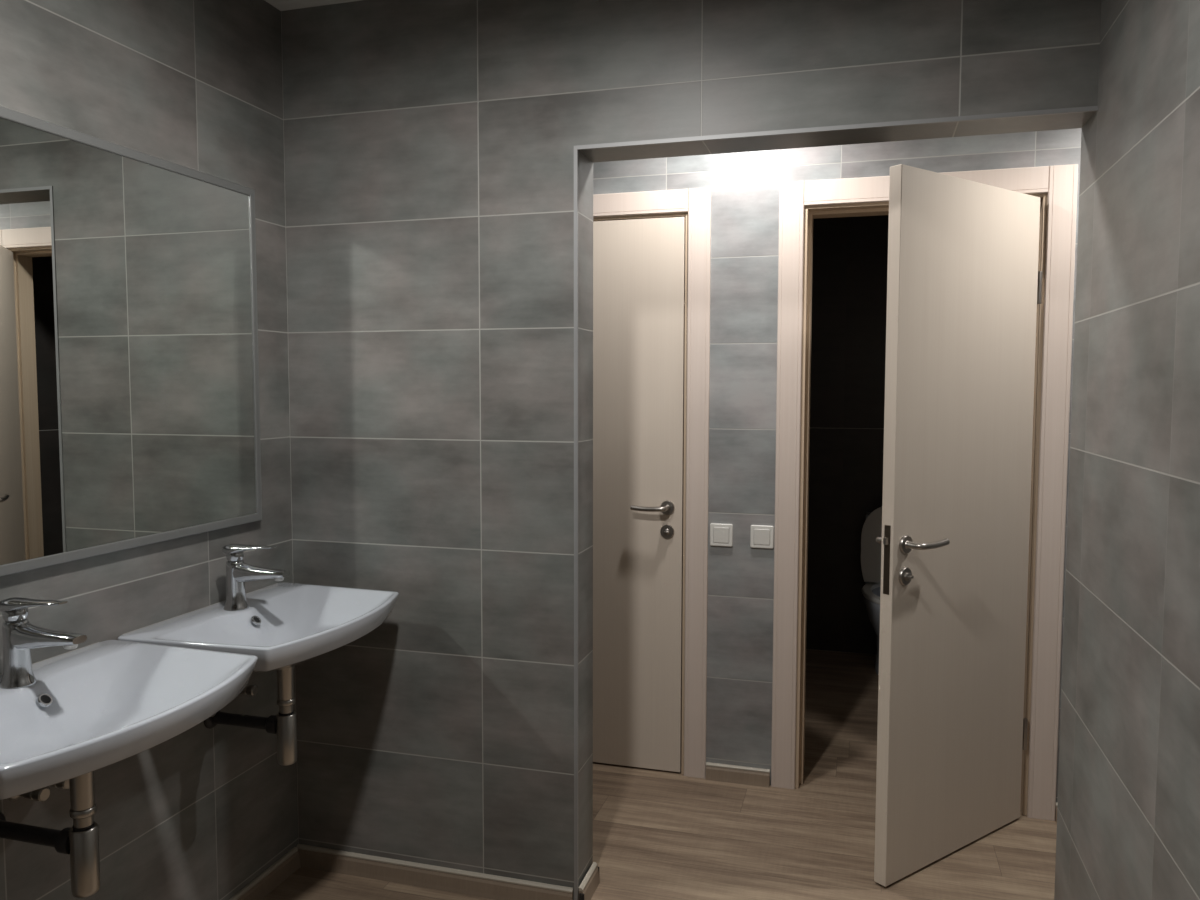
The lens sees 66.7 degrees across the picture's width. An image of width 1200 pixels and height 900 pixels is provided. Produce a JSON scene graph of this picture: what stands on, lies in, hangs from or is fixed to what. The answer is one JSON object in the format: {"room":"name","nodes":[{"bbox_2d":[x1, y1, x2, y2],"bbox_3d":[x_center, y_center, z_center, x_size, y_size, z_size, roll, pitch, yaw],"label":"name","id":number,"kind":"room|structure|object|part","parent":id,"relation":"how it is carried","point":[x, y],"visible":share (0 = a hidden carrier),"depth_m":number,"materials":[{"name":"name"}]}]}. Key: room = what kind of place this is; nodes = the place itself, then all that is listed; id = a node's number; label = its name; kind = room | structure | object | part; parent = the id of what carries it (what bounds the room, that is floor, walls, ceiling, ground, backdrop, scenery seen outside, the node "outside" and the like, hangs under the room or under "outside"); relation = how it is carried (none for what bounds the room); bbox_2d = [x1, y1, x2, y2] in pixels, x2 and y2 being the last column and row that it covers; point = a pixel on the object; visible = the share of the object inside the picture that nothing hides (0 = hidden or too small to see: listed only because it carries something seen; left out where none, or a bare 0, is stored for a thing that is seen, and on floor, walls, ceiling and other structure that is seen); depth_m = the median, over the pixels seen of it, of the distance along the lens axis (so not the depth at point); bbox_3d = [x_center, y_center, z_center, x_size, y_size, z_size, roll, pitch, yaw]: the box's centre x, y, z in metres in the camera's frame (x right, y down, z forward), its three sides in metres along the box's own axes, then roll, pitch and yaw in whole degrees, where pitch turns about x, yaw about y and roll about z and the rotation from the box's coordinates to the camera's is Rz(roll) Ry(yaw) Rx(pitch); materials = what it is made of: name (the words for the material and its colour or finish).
{"room":"public restroom","nodes":[
{"label":"public restroom","id":0,"kind":"room"},
{"bbox_2d":[0,0,297,899],"bbox_3d":[-1.347,0.082,1.413,0.150,2.490,4.544,1,4,16],"label":"wall","id":1,"kind":"structure","parent":0,"point":[200,813],"depth_m":2.23,"materials":[{"name":"grey tile"}]},
{"bbox_2d":[8,787,49,801],"bbox_3d":[-1.129,0.653,1.805,0.077,0.088,0.039,1,4,16],"label":"angle valve","id":2,"kind":"object","parent":1,"relation":"attached to","point":[42,794],"visible":0.35,"depth_m":1.79,"materials":[{"name":"silver metal"}]},
{"bbox_3d":[-1.102,0.678,1.799,0.021,0.027,0.027,1,4,16],"label":"valve knob","id":3,"kind":"part","parent":2,"relation":"part of","materials":[{"name":"silver metal"}]},
{"bbox_2d":[49,780,68,789],"bbox_3d":[-1.113,0.649,1.858,0.077,0.088,0.039,1,4,16],"label":"angle valve","id":4,"kind":"object","parent":1,"relation":"attached to","point":[64,785],"visible":0.16,"depth_m":1.84,"materials":[{"name":"silver metal"}]},
{"bbox_3d":[-1.087,0.674,1.852,0.021,0.027,0.027,1,4,16],"label":"valve knob","id":5,"kind":"part","parent":4,"relation":"part of","materials":[{"name":"silver metal"}]},
{"bbox_2d":[0,640,257,799],"bbox_3d":[-0.958,0.505,1.673,0.467,0.122,0.626,1,4,16],"label":"washbasin","id":6,"kind":"object","parent":1,"relation":"attached to","point":[98,705],"visible":0.99,"depth_m":1.75,"materials":[{"name":"white ceramic"}]},
{"bbox_2d":[0,597,86,688],"bbox_3d":[-1.041,0.361,1.700,0.179,0.165,0.060,1,4,16],"label":"tap","id":7,"kind":"object","parent":6,"relation":"on","point":[19,636],"visible":1,"depth_m":1.69,"materials":[{"name":"silver metal"}]},
{"bbox_3d":[-1.056,0.292,1.700,0.140,0.028,0.045,1,4,16],"label":"lever","id":8,"kind":"part","parent":7,"relation":"part of","materials":[{"name":"silver metal"}]},
{"bbox_3d":[-1.030,0.349,1.697,0.157,0.051,0.041,1,4,16],"label":"spout","id":9,"kind":"part","parent":7,"relation":"part of","materials":[{"name":"silver metal"}]},
{"bbox_2d":[0,771,99,897],"bbox_3d":[-1.055,0.695,1.728,0.259,0.264,0.068,1,4,16],"label":"trap","id":10,"kind":"object","parent":6,"relation":"attached to","point":[80,841],"visible":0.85,"depth_m":1.69,"materials":[{"name":"silver metal"}]},
{"bbox_2d":[0,820,70,854],"bbox_3d":[-1.074,0.732,1.736,0.195,0.045,0.045,1,4,16],"label":"outlet","id":11,"kind":"object","parent":10,"relation":"attached to","point":[59,839],"depth_m":1.72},
{"bbox_2d":[69,822,99,897],"bbox_3d":[-0.963,0.766,1.706,0.048,0.126,0.048,1,4,16],"label":"bottle","id":12,"kind":"object","parent":10,"relation":"on","point":[83,837],"depth_m":1.69,"materials":[{"name":"silver metal"}]},
{"bbox_2d":[0,106,261,575],"bbox_3d":[-1.181,-0.200,1.656,0.021,0.896,1.737,1,4,16],"label":"wall mirror","id":13,"kind":"object","parent":1,"relation":"attached to","point":[130,402],"visible":1,"depth_m":2.02,"materials":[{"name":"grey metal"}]},
{"bbox_2d":[240,684,257,695],"bbox_3d":[-0.949,0.612,2.424,0.077,0.088,0.039,1,4,16],"label":"angle valve","id":14,"kind":"object","parent":1,"relation":"attached to","point":[250,690],"visible":0.35,"depth_m":2.41,"materials":[{"name":"silver metal"}]},
{"bbox_3d":[-0.922,0.637,2.418,0.021,0.027,0.027,1,4,16],"label":"valve knob","id":15,"kind":"part","parent":14,"relation":"part of","materials":[{"name":"silver metal"}]},
{"bbox_2d":[118,583,398,671],"bbox_3d":[-0.794,0.465,2.286,0.440,0.122,0.614,1,4,16],"label":"washbasin","id":16,"kind":"object","parent":1,"relation":"attached to","point":[284,625],"visible":0.97,"depth_m":2.28,"materials":[{"name":"white ceramic"}]},
{"bbox_2d":[204,665,296,765],"bbox_3d":[-0.882,0.656,2.324,0.259,0.264,0.068,1,4,16],"label":"trap","id":17,"kind":"object","parent":16,"relation":"attached to","point":[283,724],"visible":0.77,"depth_m":2.29,"materials":[{"name":"silver metal"}]},
{"bbox_2d":[211,712,276,733],"bbox_3d":[-0.901,0.693,2.332,0.195,0.045,0.045,1,4,16],"label":"outlet","id":18,"kind":"object","parent":17,"relation":"attached to","point":[269,724],"depth_m":2.32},
{"bbox_2d":[276,711,296,765],"bbox_3d":[-0.790,0.726,2.302,0.048,0.126,0.048,1,4,16],"label":"bottle","id":19,"kind":"object","parent":17,"relation":"on","point":[286,721],"depth_m":2.28,"materials":[{"name":"silver metal"}]},
{"bbox_2d":[222,544,289,610],"bbox_3d":[-0.867,0.321,2.297,0.179,0.165,0.060,1,4,16],"label":"tap","id":20,"kind":"object","parent":16,"relation":"on","point":[238,572],"visible":1,"depth_m":2.29,"materials":[{"name":"silver metal"}]},
{"bbox_3d":[-0.882,0.253,2.297,0.140,0.028,0.045,1,4,16],"label":"lever","id":21,"kind":"part","parent":20,"relation":"part of","materials":[{"name":"silver metal"}]},
{"bbox_3d":[-0.857,0.310,2.294,0.157,0.051,0.041,1,4,16],"label":"spout","id":22,"kind":"part","parent":20,"relation":"part of","materials":[{"name":"silver metal"}]},
{"bbox_2d":[229,847,300,899],"bbox_3d":[-1.400,1.327,1.008,0.020,0.059,3.580,1,4,16],"label":"baseboard","id":23,"kind":"structure","parent":1,"relation":"attached to","point":[278,872],"depth_m":2.60,"materials":[{"name":"beige wood"}]},
{"bbox_2d":[265,0,360,10],"bbox_3d":[0.594,-1.234,1.731,3.650,0.100,6.700,1,4,16],"label":"ceiling","id":24,"kind":"structure","parent":0,"point":[282,5],"depth_m":2.53,"materials":[{"name":"white paint"}]},
{"bbox_2d":[262,649,1056,899],"bbox_3d":[0.591,1.360,1.903,3.650,0.120,6.700,1,4,16],"label":"floor","id":25,"kind":"structure","parent":0,"point":[658,834],"depth_m":2.88,"materials":[{"name":"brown wood"}]},
{"bbox_2d":[861,507,881,674],"bbox_3d":[1.486,0.707,4.558,0.360,0.834,0.622,1,4,16],"label":"toilet","id":26,"kind":"object","parent":25,"relation":"on","point":[872,527],"visible":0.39,"depth_m":4.69,"materials":[{"name":"white ceramic"}]},
{"bbox_3d":[1.478,0.713,4.532,0.346,0.020,0.568,1,4,16],"label":"seat","id":27,"kind":"part","parent":26,"relation":"part of","materials":[{"name":"white ceramic"}]},
{"bbox_3d":[1.522,0.482,4.669,0.360,0.400,0.069,1,4,16],"label":"lid","id":28,"kind":"part","parent":26,"relation":"part of","materials":[{"name":"white plastic"}]},
{"bbox_3d":[1.478,0.924,4.546,0.338,0.402,0.560,1,4,16],"label":"bowl","id":29,"kind":"part","parent":26,"relation":"part of","materials":[{"name":"white ceramic"}]},
{"bbox_2d":[281,0,1100,899],"bbox_3d":[0.122,0.015,2.449,2.094,2.490,0.155,1,4,16],"label":"wall","id":30,"kind":"structure","parent":0,"point":[429,145],"depth_m":2.50,"materials":[{"name":"grey tile"}]},
{"bbox_2d":[296,844,572,899],"bbox_3d":[-0.492,1.222,2.614,0.867,0.059,0.020,1,4,16],"label":"baseboard","id":31,"kind":"structure","parent":30,"relation":"attached to","point":[495,887],"depth_m":2.61,"materials":[{"name":"beige wood"}]},
{"bbox_2d":[579,862,599,899],"bbox_3d":[-0.029,1.225,2.570,0.020,0.059,0.151,1,4,16],"label":"baseboard","id":32,"kind":"object","parent":30,"relation":"attached to","point":[587,888],"visible":1,"depth_m":2.56,"materials":[{"name":"beige wood"}]},
{"bbox_2d":[574,106,1097,899],"bbox_3d":[0.519,0.247,2.268,1.223,2.053,0.008,1,4,16],"label":"trim","id":33,"kind":"structure","parent":30,"relation":"attached to","point":[1088,108],"depth_m":2.37,"materials":[{"name":"metal"}]},
{"bbox_2d":[593,128,1081,802],"bbox_3d":[0.935,-0.032,3.176,3.550,2.490,0.120,1,4,16],"label":"wall","id":34,"kind":"structure","parent":0,"point":[744,186],"depth_m":3.23,"materials":[{"name":"grey tile"}]},
{"bbox_2d":[593,187,710,778],"bbox_3d":[0.013,0.131,3.421,0.803,2.130,0.182,1,4,16],"label":"door","id":35,"kind":"structure","parent":34,"relation":"in","point":[652,249],"depth_m":3.34,"materials":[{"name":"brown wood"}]},
{"bbox_3d":[0.024,-0.858,3.386,0.618,0.029,0.119,1,4,16],"label":"frame","id":36,"kind":"part","parent":35,"relation":"part of","materials":[{"name":"brown wood"}]},
{"bbox_3d":[0.005,-0.890,3.321,0.640,0.081,0.012,1,4,16],"label":"casing","id":37,"kind":"part","parent":35,"relation":"part of","materials":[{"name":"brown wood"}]},
{"bbox_3d":[0.190,0.211,3.313,0.152,0.052,0.063,1,4,16],"label":"handle","id":38,"kind":"part","parent":35,"relation":"part of","materials":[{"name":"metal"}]},
{"bbox_3d":[0.333,0.166,3.363,0.029,2.068,0.119,1,4,16],"label":"frame","id":39,"kind":"part","parent":35,"relation":"part of","materials":[{"name":"brown wood"}]},
{"bbox_3d":[0.350,0.140,3.288,0.081,2.130,0.012,1,4,16],"label":"casing","id":40,"kind":"part","parent":35,"relation":"part of","materials":[{"name":"brown wood"}]},
{"bbox_2d":[710,523,732,546],"bbox_3d":[0.435,0.305,3.274,0.081,0.081,0.013,1,4,16],"label":"light switch","id":41,"kind":"object","parent":34,"relation":"attached to","point":[720,534],"visible":1,"depth_m":3.27,"materials":[{"name":"white plastic"}]},
{"bbox_2d":[706,762,769,786],"bbox_3d":[0.499,1.177,3.309,0.230,0.059,0.020,1,4,16],"label":"baseboard","id":42,"kind":"structure","parent":34,"relation":"attached to","point":[719,772],"depth_m":3.30,"materials":[{"name":"beige wood"}]},
{"bbox_2d":[750,525,773,548],"bbox_3d":[0.574,0.308,3.234,0.081,0.081,0.013,1,4,16],"label":"light switch","id":43,"kind":"object","parent":34,"relation":"attached to","point":[761,536],"visible":1,"depth_m":3.23,"materials":[{"name":"white plastic"}]},
{"bbox_2d":[771,164,1077,886],"bbox_3d":[0.997,0.168,2.854,0.929,2.134,0.726,1,4,16],"label":"door","id":44,"kind":"structure","parent":34,"relation":"in","point":[981,263],"depth_m":2.81,"materials":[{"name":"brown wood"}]},
{"bbox_3d":[0.657,0.145,3.199,0.084,2.134,0.012,1,4,16],"label":"casing","id":45,"kind":"part","parent":44,"relation":"part of","materials":[{"name":"brown wood"}]},
{"bbox_3d":[0.713,0.174,3.253,0.029,2.068,0.119,1,4,16],"label":"frame","id":46,"kind":"part","parent":44,"relation":"part of","materials":[{"name":"brown wood"}]},
{"bbox_3d":[0.855,0.260,2.653,0.152,0.052,0.063,-3,5,-36],"label":"handle","id":47,"kind":"part","parent":44,"relation":"part of","materials":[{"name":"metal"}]},
{"bbox_3d":[0.802,0.307,2.554,0.003,0.196,0.020,-3,5,-36],"label":"lock plate","id":48,"kind":"part","parent":44,"relation":"part of","materials":[{"name":"metal"}]},
{"bbox_3d":[0.916,0.265,2.571,0.152,0.052,0.063,-3,5,-36],"label":"handle","id":49,"kind":"part","parent":44,"relation":"part of","materials":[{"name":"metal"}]},
{"bbox_3d":[1.083,-0.836,3.080,0.737,0.029,0.119,1,4,16],"label":"frame","id":50,"kind":"part","parent":44,"relation":"part of","materials":[{"name":"brown wood"}]},
{"bbox_3d":[1.064,-0.870,3.014,0.760,0.084,0.012,1,4,16],"label":"casing","id":51,"kind":"part","parent":44,"relation":"part of","materials":[{"name":"brown wood"}]},
{"bbox_3d":[1.449,0.189,3.041,0.029,2.068,0.119,1,4,16],"label":"frame","id":52,"kind":"part","parent":44,"relation":"part of","materials":[{"name":"brown wood"}]},
{"bbox_3d":[1.469,0.161,2.965,0.084,2.134,0.012,1,4,16],"label":"casing","id":53,"kind":"part","parent":44,"relation":"part of","materials":[{"name":"brown wood"}]},
{"bbox_2d":[1055,802,1057,821],"bbox_3d":[2.062,1.209,2.857,1.155,0.059,0.020,1,4,16],"label":"baseboard","id":54,"kind":"structure","parent":34,"relation":"attached to","point":[1056,802],"depth_m":3.01,"materials":[{"name":"beige wood"}]},
{"bbox_2d":[806,215,888,654],"bbox_3d":[1.591,-0.142,4.863,1.310,2.490,0.120,1,4,16],"label":"wall","id":55,"kind":"structure","parent":0,"point":[850,262],"depth_m":4.88,"materials":[{"name":"tile"}]},
{"bbox_2d":[1054,0,1199,899],"bbox_3d":[0.699,0.151,0.412,0.150,2.490,3.755,1,4,16],"label":"wall","id":56,"kind":"structure","parent":0,"point":[1128,809],"depth_m":1.69,"materials":[{"name":"grey tile"}]}
]}

